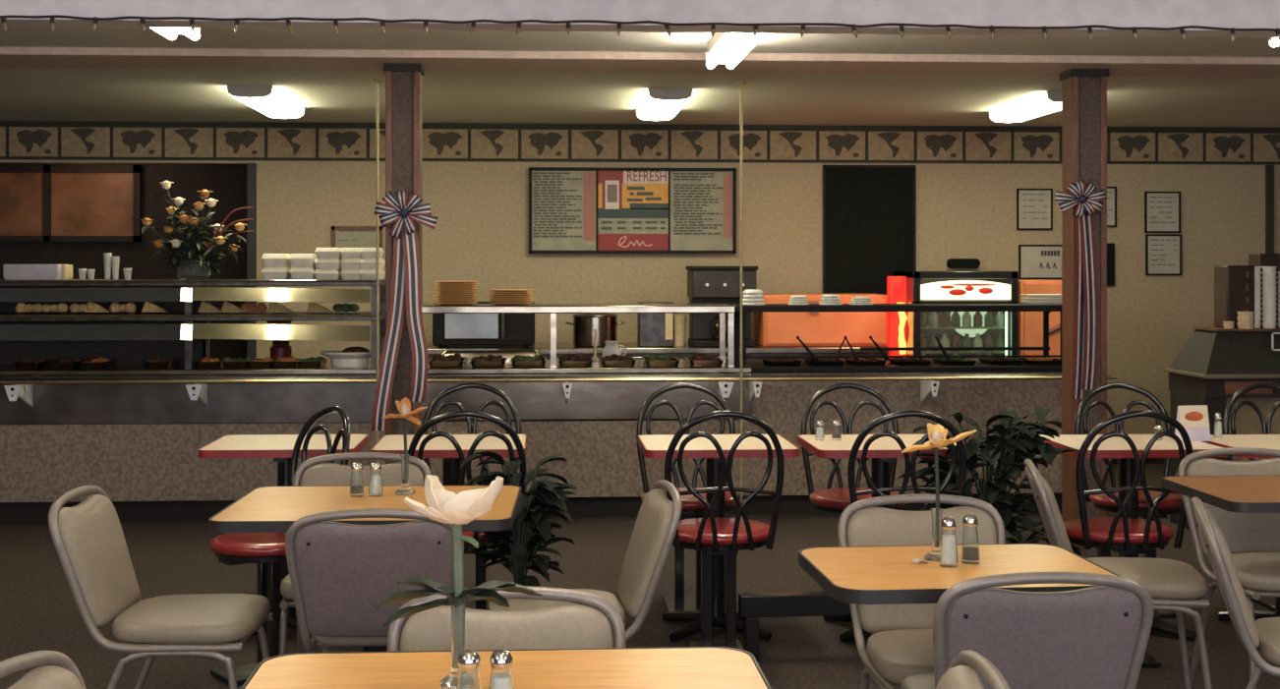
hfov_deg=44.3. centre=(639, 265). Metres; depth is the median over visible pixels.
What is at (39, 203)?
window
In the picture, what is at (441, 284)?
serving plate
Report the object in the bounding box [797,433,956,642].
cafe table
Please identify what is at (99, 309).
sandwich
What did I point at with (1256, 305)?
cup
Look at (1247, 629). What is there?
cushion
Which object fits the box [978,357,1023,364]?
bin
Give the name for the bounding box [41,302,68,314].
bread rolls
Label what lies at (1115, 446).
cafe table
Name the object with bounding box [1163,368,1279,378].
countertop
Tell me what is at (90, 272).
cup
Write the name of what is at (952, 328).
machine
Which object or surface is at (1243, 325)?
cup
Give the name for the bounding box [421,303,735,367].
sneeze guard
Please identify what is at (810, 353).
serving tongs
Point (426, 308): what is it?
shelf
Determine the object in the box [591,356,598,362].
bowl
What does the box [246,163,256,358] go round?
trim
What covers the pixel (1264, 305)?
cup
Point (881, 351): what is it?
serving tongs
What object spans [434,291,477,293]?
serving plate
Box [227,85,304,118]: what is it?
ceiling light
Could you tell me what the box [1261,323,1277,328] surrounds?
cup
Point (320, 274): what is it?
foam box
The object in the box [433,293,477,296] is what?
serving plate
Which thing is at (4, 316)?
shelf
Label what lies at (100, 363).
pan
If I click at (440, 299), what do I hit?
serving plate
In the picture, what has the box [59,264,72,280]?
box
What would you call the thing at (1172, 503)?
cafe chair
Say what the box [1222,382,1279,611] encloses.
cafe chair
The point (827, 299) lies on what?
bowl stack
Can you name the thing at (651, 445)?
cafe table
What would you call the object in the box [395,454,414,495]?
bud vase
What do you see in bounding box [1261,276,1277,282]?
cup
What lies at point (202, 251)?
flower bouquet
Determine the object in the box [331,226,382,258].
framed notice
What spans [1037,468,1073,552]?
cushion
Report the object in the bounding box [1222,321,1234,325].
cup
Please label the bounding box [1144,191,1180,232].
framed certificate
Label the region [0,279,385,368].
display case
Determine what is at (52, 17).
string
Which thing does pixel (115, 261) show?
cup
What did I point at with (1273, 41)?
strip light
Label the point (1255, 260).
box
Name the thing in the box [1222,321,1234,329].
cup stack
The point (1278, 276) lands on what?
cup stack
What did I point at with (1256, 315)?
cup
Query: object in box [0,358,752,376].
countertop
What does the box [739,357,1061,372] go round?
countertop
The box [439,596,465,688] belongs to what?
bud vase
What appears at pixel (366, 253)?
foam box
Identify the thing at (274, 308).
sandwich
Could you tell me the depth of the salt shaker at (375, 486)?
4.76 m
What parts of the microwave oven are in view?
handle, control panel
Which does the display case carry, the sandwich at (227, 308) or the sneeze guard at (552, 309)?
the sandwich at (227, 308)
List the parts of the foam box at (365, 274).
box lid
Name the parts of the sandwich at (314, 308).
plate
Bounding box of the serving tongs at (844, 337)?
[835,336,857,360]
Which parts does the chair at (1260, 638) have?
panel, leg, seat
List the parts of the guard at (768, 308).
post, post, guard rail, post, post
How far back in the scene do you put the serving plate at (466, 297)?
9.19 m
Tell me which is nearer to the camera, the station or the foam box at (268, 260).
the station
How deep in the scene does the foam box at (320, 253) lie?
9.10 m
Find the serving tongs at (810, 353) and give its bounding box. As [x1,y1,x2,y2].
[796,336,818,361]
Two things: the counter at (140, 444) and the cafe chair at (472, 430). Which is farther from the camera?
the counter at (140, 444)
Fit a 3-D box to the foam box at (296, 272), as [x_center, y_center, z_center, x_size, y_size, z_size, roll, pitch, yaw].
[-1.965,0.045,9.192,0.148,0.075,0.185,0,0,-6]
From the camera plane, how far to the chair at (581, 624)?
3.07 m
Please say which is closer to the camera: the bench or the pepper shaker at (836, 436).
the bench
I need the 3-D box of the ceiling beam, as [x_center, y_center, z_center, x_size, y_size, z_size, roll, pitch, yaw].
[0.030,-0.992,7.701,13.000,0.037,0.530,0,0,-4]
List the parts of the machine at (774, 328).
coin plate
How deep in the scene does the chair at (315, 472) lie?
5.31 m
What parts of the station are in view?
panel, drawer, drawer, panel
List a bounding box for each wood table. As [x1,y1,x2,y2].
[208,485,522,651]
[240,646,771,688]
[798,543,1121,604]
[1162,475,1279,513]
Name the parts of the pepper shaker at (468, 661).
glass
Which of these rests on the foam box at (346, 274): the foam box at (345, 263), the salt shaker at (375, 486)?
the foam box at (345, 263)
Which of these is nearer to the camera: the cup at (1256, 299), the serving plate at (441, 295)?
the cup at (1256, 299)
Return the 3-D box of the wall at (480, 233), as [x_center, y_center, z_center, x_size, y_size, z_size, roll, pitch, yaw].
[-0.191,0.220,11.319,13.000,2.460,0.120,0,0,-4]
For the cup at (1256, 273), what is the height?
0.029 m
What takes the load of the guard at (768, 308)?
on the counter at (140, 444)
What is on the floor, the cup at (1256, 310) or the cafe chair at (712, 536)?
the cafe chair at (712, 536)
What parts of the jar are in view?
lid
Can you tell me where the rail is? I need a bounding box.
[0,373,1116,407]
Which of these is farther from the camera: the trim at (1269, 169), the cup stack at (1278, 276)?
the trim at (1269, 169)
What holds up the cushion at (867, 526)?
on the chair at (900, 647)
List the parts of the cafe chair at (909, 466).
rail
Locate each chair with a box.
[0,650,86,688]
[48,485,273,688]
[209,406,350,686]
[278,452,431,655]
[285,508,464,652]
[386,585,626,651]
[407,409,525,609]
[421,382,521,609]
[485,479,682,640]
[636,382,738,611]
[664,410,784,649]
[800,382,906,520]
[837,493,1005,688]
[846,409,966,649]
[900,571,1153,688]
[935,649,1010,688]
[1023,459,1212,688]
[1063,409,1193,667]
[1074,382,1182,618]
[1177,447,1279,688]
[1190,496,1279,688]
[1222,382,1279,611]
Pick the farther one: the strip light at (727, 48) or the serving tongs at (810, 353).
the serving tongs at (810, 353)
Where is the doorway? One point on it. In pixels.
(869, 211)
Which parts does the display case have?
panel, post, post, post, post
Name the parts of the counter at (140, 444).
panel, panel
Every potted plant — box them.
[460,450,577,586]
[897,406,1081,556]
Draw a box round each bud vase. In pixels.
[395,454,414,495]
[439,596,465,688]
[924,508,942,562]
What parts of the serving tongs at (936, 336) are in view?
arm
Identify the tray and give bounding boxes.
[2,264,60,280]
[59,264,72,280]
[1019,293,1061,297]
[1019,297,1061,301]
[1019,300,1061,304]
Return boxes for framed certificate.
[1016,188,1052,230]
[1106,186,1116,227]
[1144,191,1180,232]
[1145,233,1181,275]
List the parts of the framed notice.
frame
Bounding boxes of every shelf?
[0,279,385,287]
[0,311,385,321]
[421,303,735,313]
[731,303,1061,312]
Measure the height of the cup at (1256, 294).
0.029 m
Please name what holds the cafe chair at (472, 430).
on the floor
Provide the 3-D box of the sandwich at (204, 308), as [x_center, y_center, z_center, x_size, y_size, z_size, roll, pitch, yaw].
[-2.487,0.243,9.125,0.140,0.072,0.140,0,0,-4]
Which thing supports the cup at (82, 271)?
on the display case
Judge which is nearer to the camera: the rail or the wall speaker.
the rail
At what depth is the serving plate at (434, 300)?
9.19 m
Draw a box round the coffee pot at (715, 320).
[710,315,740,341]
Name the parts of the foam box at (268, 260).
box lid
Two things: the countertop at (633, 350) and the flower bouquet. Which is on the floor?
the countertop at (633, 350)
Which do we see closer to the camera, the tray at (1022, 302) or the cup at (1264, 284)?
the cup at (1264, 284)
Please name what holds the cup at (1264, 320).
on the cup stack at (1268, 276)
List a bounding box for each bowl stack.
[742,289,765,304]
[787,294,809,304]
[818,294,842,304]
[849,296,872,304]
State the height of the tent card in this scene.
0.140 m
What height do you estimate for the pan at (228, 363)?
0.059 m
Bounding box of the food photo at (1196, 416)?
[1178,405,1209,427]
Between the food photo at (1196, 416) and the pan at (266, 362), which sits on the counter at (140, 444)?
the pan at (266, 362)
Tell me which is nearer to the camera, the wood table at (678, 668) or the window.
the wood table at (678, 668)
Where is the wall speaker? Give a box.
[946,258,980,268]
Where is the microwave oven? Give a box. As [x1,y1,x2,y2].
[432,301,534,348]
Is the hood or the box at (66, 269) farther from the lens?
the box at (66, 269)
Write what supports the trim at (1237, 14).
attached to the ceiling
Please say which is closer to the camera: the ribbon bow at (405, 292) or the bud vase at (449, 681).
the bud vase at (449, 681)
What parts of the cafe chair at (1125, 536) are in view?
pedestal leg, seat frame, seat, pedestal leg, rail, floor plate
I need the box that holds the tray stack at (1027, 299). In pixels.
[1019,293,1061,304]
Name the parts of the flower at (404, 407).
stem, flower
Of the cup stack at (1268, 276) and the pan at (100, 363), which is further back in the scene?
the pan at (100, 363)
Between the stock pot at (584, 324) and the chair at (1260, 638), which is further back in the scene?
the stock pot at (584, 324)
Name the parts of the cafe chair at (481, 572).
seat, seat frame, pedestal leg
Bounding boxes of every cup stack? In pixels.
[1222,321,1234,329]
[1236,311,1254,329]
[1253,266,1261,328]
[1261,266,1277,328]
[1277,271,1279,328]
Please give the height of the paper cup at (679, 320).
0.205 m
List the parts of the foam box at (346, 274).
box lid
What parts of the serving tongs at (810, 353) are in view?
arm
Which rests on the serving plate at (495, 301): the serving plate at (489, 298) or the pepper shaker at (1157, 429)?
the serving plate at (489, 298)
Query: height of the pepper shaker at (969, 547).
0.115 m
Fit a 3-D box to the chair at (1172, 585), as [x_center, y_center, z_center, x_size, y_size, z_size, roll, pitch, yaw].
[1.533,1.046,5.078,0.559,0.817,0.468,0,0,9]
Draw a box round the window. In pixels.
[0,164,141,241]
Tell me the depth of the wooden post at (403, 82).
7.59 m
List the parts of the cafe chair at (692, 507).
pedestal leg, floor plate, seat, pedestal leg, seat frame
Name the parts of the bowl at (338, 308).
plate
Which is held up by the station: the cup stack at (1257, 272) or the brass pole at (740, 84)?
the cup stack at (1257, 272)
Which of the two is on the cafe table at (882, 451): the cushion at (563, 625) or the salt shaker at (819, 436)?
the salt shaker at (819, 436)
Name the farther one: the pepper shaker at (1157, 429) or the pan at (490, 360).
the pan at (490, 360)
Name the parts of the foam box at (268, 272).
box lid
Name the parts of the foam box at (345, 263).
box lid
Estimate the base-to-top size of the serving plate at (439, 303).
0.015 m
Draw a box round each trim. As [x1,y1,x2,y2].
[0,0,1279,37]
[0,120,1279,165]
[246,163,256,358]
[1265,165,1274,253]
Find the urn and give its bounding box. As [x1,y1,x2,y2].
[1214,265,1254,328]
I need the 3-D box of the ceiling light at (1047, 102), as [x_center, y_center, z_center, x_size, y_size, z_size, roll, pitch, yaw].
[2.448,-0.973,9.719,0.252,0.075,1.202,0,0,-4]
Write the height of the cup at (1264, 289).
0.029 m
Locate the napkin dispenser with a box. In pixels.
[637,301,674,347]
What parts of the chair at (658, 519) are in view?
seat, frame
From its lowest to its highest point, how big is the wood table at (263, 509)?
0.750 m
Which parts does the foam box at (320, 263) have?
box lid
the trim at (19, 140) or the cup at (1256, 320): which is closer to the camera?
the cup at (1256, 320)
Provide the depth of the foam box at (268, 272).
9.08 m
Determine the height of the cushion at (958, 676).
0.329 m
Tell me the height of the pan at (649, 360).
0.066 m
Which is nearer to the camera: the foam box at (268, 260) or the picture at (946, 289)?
the foam box at (268, 260)
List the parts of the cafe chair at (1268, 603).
floor plate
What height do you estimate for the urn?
0.348 m
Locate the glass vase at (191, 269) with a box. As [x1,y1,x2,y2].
[175,260,211,280]
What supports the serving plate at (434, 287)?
on the serving plate at (439, 290)
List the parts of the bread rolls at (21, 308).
plate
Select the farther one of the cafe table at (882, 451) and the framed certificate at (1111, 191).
the framed certificate at (1111, 191)
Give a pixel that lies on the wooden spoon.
(595, 358)
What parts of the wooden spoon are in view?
handle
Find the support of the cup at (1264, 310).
on the cup stack at (1268, 276)
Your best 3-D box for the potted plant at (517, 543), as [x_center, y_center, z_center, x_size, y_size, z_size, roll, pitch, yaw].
[-0.426,1.043,5.492,0.410,0.814,0.364,0,0,-4]
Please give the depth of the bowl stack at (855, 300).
9.33 m
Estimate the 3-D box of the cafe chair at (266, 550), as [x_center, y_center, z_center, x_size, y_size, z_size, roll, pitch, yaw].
[-1.286,0.981,5.603,0.479,0.938,0.430,0,0,-39]
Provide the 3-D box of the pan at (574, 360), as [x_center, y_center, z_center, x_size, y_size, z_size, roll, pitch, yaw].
[-0.383,0.557,9.294,0.208,0.061,0.354,0,0,-4]
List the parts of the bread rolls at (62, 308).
plate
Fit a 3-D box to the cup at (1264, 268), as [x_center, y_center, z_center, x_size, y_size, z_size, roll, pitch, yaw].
[3.484,0.020,8.709,0.081,0.029,0.079,0,0,-3]
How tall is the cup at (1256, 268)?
0.029 m
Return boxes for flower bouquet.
[129,180,253,275]
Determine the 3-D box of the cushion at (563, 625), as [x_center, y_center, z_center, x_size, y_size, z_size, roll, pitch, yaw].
[-0.259,0.836,3.049,0.418,0.329,0.138,0,0,-3]
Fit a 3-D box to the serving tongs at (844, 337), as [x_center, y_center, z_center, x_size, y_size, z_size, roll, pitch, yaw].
[1.221,0.493,9.333,0.133,0.150,0.038,0,0,-4]
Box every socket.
[705,52,735,63]
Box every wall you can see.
[0,159,1279,434]
[0,163,246,358]
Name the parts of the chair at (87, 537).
leg, leg, seat, leg, leg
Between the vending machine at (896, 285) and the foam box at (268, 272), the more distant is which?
the vending machine at (896, 285)
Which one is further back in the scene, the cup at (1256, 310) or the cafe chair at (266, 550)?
the cup at (1256, 310)
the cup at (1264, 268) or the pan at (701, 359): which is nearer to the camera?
the cup at (1264, 268)
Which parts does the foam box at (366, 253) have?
box lid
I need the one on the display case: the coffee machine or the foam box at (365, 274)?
the foam box at (365, 274)
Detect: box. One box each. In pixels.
[261,253,290,266]
[261,266,290,280]
[289,253,316,266]
[289,266,316,280]
[313,269,341,280]
[314,247,341,258]
[314,258,341,269]
[340,247,361,258]
[340,258,360,269]
[340,269,360,280]
[358,258,385,269]
[358,269,385,280]
[359,247,384,258]
[1248,253,1279,328]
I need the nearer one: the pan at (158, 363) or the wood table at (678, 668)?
the wood table at (678, 668)
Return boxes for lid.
[439,349,542,362]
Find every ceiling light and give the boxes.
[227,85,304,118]
[636,88,692,120]
[989,91,1061,122]
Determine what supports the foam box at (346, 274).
on the display case
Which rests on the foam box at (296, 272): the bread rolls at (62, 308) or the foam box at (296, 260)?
the foam box at (296, 260)
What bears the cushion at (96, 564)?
on the chair at (87, 537)
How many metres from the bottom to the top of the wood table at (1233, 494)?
0.750 m
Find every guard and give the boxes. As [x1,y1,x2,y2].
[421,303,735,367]
[731,303,1061,366]
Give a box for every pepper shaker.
[349,463,363,496]
[457,649,480,688]
[831,419,841,440]
[961,514,979,564]
[1153,424,1163,440]
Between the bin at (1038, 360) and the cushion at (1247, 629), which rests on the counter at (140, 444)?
the bin at (1038, 360)
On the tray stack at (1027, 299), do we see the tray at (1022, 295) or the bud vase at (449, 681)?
the tray at (1022, 295)
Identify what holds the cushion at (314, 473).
on the chair at (315, 472)
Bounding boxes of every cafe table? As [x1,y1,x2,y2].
[197,433,368,642]
[370,433,527,485]
[638,433,799,642]
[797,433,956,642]
[1039,433,1227,640]
[1203,434,1279,622]
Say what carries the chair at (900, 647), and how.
on the floor
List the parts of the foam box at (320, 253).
box lid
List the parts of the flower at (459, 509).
stem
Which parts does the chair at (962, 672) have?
panel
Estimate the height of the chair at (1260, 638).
0.817 m
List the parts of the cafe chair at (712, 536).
pedestal leg, floor plate, seat frame, seat, rail, pedestal leg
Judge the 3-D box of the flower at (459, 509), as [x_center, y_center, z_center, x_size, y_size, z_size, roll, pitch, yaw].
[-0.302,0.510,2.616,0.277,0.320,0.111,0,0,3]
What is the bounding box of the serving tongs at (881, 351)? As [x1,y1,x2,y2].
[869,336,889,360]
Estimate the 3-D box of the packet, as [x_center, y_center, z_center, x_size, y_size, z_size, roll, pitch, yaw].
[0.664,0.697,3.700,0.040,0.012,0.024,0,0,-21]
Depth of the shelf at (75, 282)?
8.93 m
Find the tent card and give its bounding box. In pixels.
[1174,405,1211,441]
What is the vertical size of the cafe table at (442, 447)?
0.750 m
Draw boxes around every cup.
[78,268,86,280]
[86,269,95,280]
[103,252,112,280]
[111,256,119,280]
[122,268,132,280]
[674,315,686,346]
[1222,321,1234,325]
[1222,325,1234,329]
[1236,311,1254,317]
[1236,317,1254,323]
[1236,322,1254,329]
[1253,322,1261,328]
[1254,266,1261,271]
[1254,271,1261,276]
[1254,276,1261,282]
[1254,282,1261,287]
[1254,287,1261,291]
[1254,291,1261,296]
[1254,296,1261,302]
[1254,302,1261,307]
[1254,307,1261,312]
[1254,312,1261,317]
[1254,317,1261,323]
[1261,266,1277,271]
[1261,271,1277,277]
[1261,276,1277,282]
[1261,282,1277,287]
[1261,287,1277,291]
[1261,291,1277,297]
[1261,296,1277,302]
[1261,302,1277,307]
[1261,307,1277,312]
[1261,312,1277,318]
[1261,317,1277,323]
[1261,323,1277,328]
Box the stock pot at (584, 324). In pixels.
[565,313,624,347]
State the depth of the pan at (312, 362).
9.03 m
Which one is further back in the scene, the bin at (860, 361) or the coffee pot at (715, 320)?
the coffee pot at (715, 320)
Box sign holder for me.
[1271,332,1279,350]
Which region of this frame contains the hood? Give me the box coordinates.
[1168,329,1279,374]
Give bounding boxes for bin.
[761,357,802,365]
[803,357,845,365]
[844,357,887,365]
[888,357,931,365]
[930,357,976,364]
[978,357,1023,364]
[1016,356,1060,364]
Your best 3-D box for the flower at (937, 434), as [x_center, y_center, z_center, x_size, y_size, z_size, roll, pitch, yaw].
[0.709,0.523,3.733,0.166,0.294,0.079,0,0,23]
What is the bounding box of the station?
[1163,326,1279,530]
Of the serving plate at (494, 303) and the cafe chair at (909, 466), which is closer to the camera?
the cafe chair at (909, 466)
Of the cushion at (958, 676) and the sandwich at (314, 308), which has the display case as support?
the sandwich at (314, 308)
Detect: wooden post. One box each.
[383,63,424,464]
[1059,68,1109,557]
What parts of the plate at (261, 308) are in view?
plate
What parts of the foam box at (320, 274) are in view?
box lid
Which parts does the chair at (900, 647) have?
leg, leg, seat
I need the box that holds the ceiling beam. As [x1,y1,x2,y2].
[0,46,1279,77]
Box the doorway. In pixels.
[822,165,916,294]
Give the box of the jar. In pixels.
[270,340,291,358]
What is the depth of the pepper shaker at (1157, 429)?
6.29 m
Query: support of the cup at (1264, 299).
on the cup stack at (1268, 276)
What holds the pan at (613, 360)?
on the counter at (140, 444)
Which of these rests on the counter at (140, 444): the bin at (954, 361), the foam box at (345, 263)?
the bin at (954, 361)
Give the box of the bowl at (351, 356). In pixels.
[320,347,370,366]
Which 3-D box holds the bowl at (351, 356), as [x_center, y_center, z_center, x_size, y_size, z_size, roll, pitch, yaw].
[-1.694,0.530,9.174,0.340,0.115,0.240,0,0,-4]
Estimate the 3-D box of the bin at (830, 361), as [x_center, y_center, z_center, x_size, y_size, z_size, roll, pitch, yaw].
[1.094,0.566,9.364,0.208,0.043,0.312,0,0,-4]
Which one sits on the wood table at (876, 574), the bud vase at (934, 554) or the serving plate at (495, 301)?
the bud vase at (934, 554)
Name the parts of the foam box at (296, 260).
box lid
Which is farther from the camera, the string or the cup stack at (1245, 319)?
the cup stack at (1245, 319)
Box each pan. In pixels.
[14,357,54,368]
[49,357,87,368]
[78,356,116,368]
[143,357,179,368]
[193,356,224,368]
[222,356,254,368]
[246,357,277,367]
[271,355,301,367]
[296,356,327,367]
[428,353,465,366]
[469,354,506,366]
[511,354,546,366]
[557,353,593,366]
[599,353,636,366]
[641,353,680,366]
[684,353,724,365]
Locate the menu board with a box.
[528,167,736,253]
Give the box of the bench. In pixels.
[738,591,872,661]
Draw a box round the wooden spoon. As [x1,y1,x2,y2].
[591,329,598,362]
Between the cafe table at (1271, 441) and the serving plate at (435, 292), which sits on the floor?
the cafe table at (1271, 441)
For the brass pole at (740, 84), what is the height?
2.460 m
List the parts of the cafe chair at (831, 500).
seat, seat frame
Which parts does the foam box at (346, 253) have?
box lid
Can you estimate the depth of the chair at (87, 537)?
4.34 m
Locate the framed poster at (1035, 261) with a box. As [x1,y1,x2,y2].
[1018,244,1061,279]
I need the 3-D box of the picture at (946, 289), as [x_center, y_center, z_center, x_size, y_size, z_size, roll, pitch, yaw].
[2.182,0.161,10.441,0.390,0.080,0.012,0,0,-3]
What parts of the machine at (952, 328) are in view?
glass door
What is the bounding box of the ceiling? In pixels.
[0,26,1279,127]
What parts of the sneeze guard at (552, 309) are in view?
post, post, post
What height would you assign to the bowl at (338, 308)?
0.058 m
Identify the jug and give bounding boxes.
[601,341,626,356]
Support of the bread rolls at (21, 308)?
on the display case
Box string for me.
[0,14,1279,41]
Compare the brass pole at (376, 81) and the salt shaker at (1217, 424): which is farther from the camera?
the brass pole at (376, 81)
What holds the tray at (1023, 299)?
on the tray stack at (1027, 299)
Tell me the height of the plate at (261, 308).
0.064 m
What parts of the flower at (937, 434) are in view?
stem, flower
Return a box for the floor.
[0,464,1279,688]
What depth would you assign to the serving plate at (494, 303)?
9.20 m
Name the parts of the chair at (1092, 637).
seat, panel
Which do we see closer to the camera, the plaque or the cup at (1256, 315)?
the cup at (1256, 315)
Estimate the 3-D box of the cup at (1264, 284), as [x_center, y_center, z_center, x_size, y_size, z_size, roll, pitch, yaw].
[3.484,0.105,8.709,0.081,0.029,0.079,0,0,-3]
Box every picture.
[598,171,668,218]
[939,283,996,295]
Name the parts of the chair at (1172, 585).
panel, frame, seat, leg, leg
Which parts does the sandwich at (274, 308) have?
plate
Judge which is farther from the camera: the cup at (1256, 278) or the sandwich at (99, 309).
the sandwich at (99, 309)
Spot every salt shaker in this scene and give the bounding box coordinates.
[368,463,382,496]
[489,649,513,688]
[814,419,824,440]
[938,516,958,568]
[1213,412,1222,437]
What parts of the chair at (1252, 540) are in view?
leg, frame, leg, seat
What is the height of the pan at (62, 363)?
0.050 m
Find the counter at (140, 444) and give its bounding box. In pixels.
[0,357,1061,522]
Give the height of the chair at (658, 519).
0.817 m
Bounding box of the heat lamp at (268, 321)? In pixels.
[266,320,291,324]
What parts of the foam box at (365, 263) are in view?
box lid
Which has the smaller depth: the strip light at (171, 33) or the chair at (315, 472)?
the chair at (315, 472)
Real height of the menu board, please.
0.613 m
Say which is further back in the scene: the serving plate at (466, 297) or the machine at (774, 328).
the machine at (774, 328)
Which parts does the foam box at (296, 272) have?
box lid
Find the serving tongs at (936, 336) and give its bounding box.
[934,335,950,360]
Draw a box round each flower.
[375,474,541,627]
[381,398,427,455]
[901,422,976,510]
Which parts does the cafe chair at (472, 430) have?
floor plate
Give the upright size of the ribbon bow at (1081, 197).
1.070 m
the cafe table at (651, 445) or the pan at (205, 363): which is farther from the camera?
the pan at (205, 363)
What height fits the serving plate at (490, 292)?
0.015 m
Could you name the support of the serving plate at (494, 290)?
on the serving plate at (490, 292)
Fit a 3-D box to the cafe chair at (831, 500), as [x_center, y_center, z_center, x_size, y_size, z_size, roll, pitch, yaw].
[0.926,0.981,6.664,0.430,0.938,0.479,0,0,-6]
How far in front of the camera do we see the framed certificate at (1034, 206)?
11.43 m
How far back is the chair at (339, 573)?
4.15 m
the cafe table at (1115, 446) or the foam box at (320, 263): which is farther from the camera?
the foam box at (320, 263)
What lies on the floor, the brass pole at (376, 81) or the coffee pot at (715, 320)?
the brass pole at (376, 81)
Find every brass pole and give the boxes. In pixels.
[371,78,383,463]
[735,81,747,519]
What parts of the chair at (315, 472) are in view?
leg, seat, leg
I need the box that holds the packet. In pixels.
[912,558,928,563]
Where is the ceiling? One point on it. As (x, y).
(26, 94)
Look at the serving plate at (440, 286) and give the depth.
9.20 m
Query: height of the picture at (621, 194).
0.352 m
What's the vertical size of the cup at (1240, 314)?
0.031 m
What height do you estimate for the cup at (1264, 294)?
0.029 m
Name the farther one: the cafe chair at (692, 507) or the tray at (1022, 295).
the tray at (1022, 295)
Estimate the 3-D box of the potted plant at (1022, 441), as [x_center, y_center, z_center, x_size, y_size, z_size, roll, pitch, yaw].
[1.307,0.994,5.921,0.646,0.913,0.568,0,0,-27]
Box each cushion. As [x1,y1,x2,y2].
[7,665,83,688]
[58,494,140,627]
[299,462,424,486]
[399,603,613,651]
[615,488,673,618]
[846,506,997,634]
[935,664,982,688]
[944,585,1142,671]
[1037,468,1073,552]
[1185,457,1279,555]
[1204,507,1259,648]
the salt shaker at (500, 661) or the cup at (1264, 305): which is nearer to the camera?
the salt shaker at (500, 661)
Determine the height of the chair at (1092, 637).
0.817 m
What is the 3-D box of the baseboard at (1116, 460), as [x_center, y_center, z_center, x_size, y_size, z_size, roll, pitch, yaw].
[1.797,1.400,11.370,9.024,0.100,0.019,0,0,-4]
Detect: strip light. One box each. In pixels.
[150,27,200,40]
[705,32,765,68]
[1269,37,1279,47]
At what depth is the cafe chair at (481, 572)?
5.61 m
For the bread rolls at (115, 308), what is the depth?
9.07 m
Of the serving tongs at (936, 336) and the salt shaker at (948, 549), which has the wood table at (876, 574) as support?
the salt shaker at (948, 549)
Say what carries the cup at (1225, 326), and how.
on the cup stack at (1227, 324)
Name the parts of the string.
bulb, bulb, bulb, bulb, bulb, bulb, bulb, bulb, bulb, bulb, bulb, bulb, bulb, bulb, bulb, bulb, bulb, bulb, bulb, bulb, bulb, bulb, bulb, bulb, bulb, bulb, bulb, bulb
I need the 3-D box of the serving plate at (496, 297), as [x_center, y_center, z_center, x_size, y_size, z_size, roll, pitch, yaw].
[-0.762,0.188,9.301,0.264,0.015,0.264,0,0,-4]
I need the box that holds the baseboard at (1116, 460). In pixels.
[1106,458,1164,464]
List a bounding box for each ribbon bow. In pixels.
[371,190,438,430]
[1054,180,1106,399]
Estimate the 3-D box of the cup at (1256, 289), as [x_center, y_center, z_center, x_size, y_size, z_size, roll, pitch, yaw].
[3.420,0.134,8.755,0.076,0.029,0.075,0,0,-3]
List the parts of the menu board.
red panel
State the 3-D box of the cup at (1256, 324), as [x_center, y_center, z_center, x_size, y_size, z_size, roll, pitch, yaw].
[3.420,0.334,8.755,0.076,0.029,0.075,0,0,-3]
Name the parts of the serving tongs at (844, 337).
arm, arm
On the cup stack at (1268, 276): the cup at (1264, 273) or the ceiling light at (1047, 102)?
the cup at (1264, 273)
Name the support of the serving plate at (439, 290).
on the serving plate at (435, 292)
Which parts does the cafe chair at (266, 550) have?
floor plate, seat frame, seat, pedestal leg, pedestal leg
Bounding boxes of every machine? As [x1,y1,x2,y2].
[685,266,757,347]
[754,293,888,347]
[886,276,906,355]
[893,271,1018,358]
[1018,279,1061,358]
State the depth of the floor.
6.94 m
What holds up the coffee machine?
on the countertop at (633, 350)
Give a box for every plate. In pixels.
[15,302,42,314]
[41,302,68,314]
[69,302,95,313]
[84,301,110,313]
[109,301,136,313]
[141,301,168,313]
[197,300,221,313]
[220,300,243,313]
[239,302,267,313]
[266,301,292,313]
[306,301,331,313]
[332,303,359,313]
[433,281,478,283]
[433,283,478,286]
[433,285,478,288]
[433,287,478,290]
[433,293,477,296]
[433,295,478,298]
[433,297,478,300]
[433,299,478,302]
[434,289,476,291]
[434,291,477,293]
[434,301,478,305]
[488,295,533,298]
[488,297,533,300]
[488,299,533,302]
[488,301,532,304]
[489,291,532,293]
[489,293,533,296]
[490,289,532,291]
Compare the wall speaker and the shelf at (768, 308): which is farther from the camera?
the wall speaker
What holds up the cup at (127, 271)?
on the display case
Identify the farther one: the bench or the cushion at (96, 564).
the bench
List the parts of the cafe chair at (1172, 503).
seat, seat frame, pedestal leg, floor plate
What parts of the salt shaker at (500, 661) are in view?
glass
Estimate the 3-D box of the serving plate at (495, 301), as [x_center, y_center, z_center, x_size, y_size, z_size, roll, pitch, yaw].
[-0.761,0.213,9.301,0.264,0.015,0.264,0,0,-4]
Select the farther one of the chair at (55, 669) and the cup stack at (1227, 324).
the cup stack at (1227, 324)
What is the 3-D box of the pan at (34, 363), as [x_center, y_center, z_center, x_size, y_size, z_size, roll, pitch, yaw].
[-3.490,0.561,9.064,0.144,0.053,0.309,0,0,-4]
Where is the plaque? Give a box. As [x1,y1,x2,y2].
[1106,242,1114,286]
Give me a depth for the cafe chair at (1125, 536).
5.63 m
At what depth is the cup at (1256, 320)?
8.72 m
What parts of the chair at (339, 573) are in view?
leg, seat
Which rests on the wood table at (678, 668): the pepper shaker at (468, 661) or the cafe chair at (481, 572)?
the pepper shaker at (468, 661)
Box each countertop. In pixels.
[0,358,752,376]
[426,342,888,359]
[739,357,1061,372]
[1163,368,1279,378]
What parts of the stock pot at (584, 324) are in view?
pot lid, pot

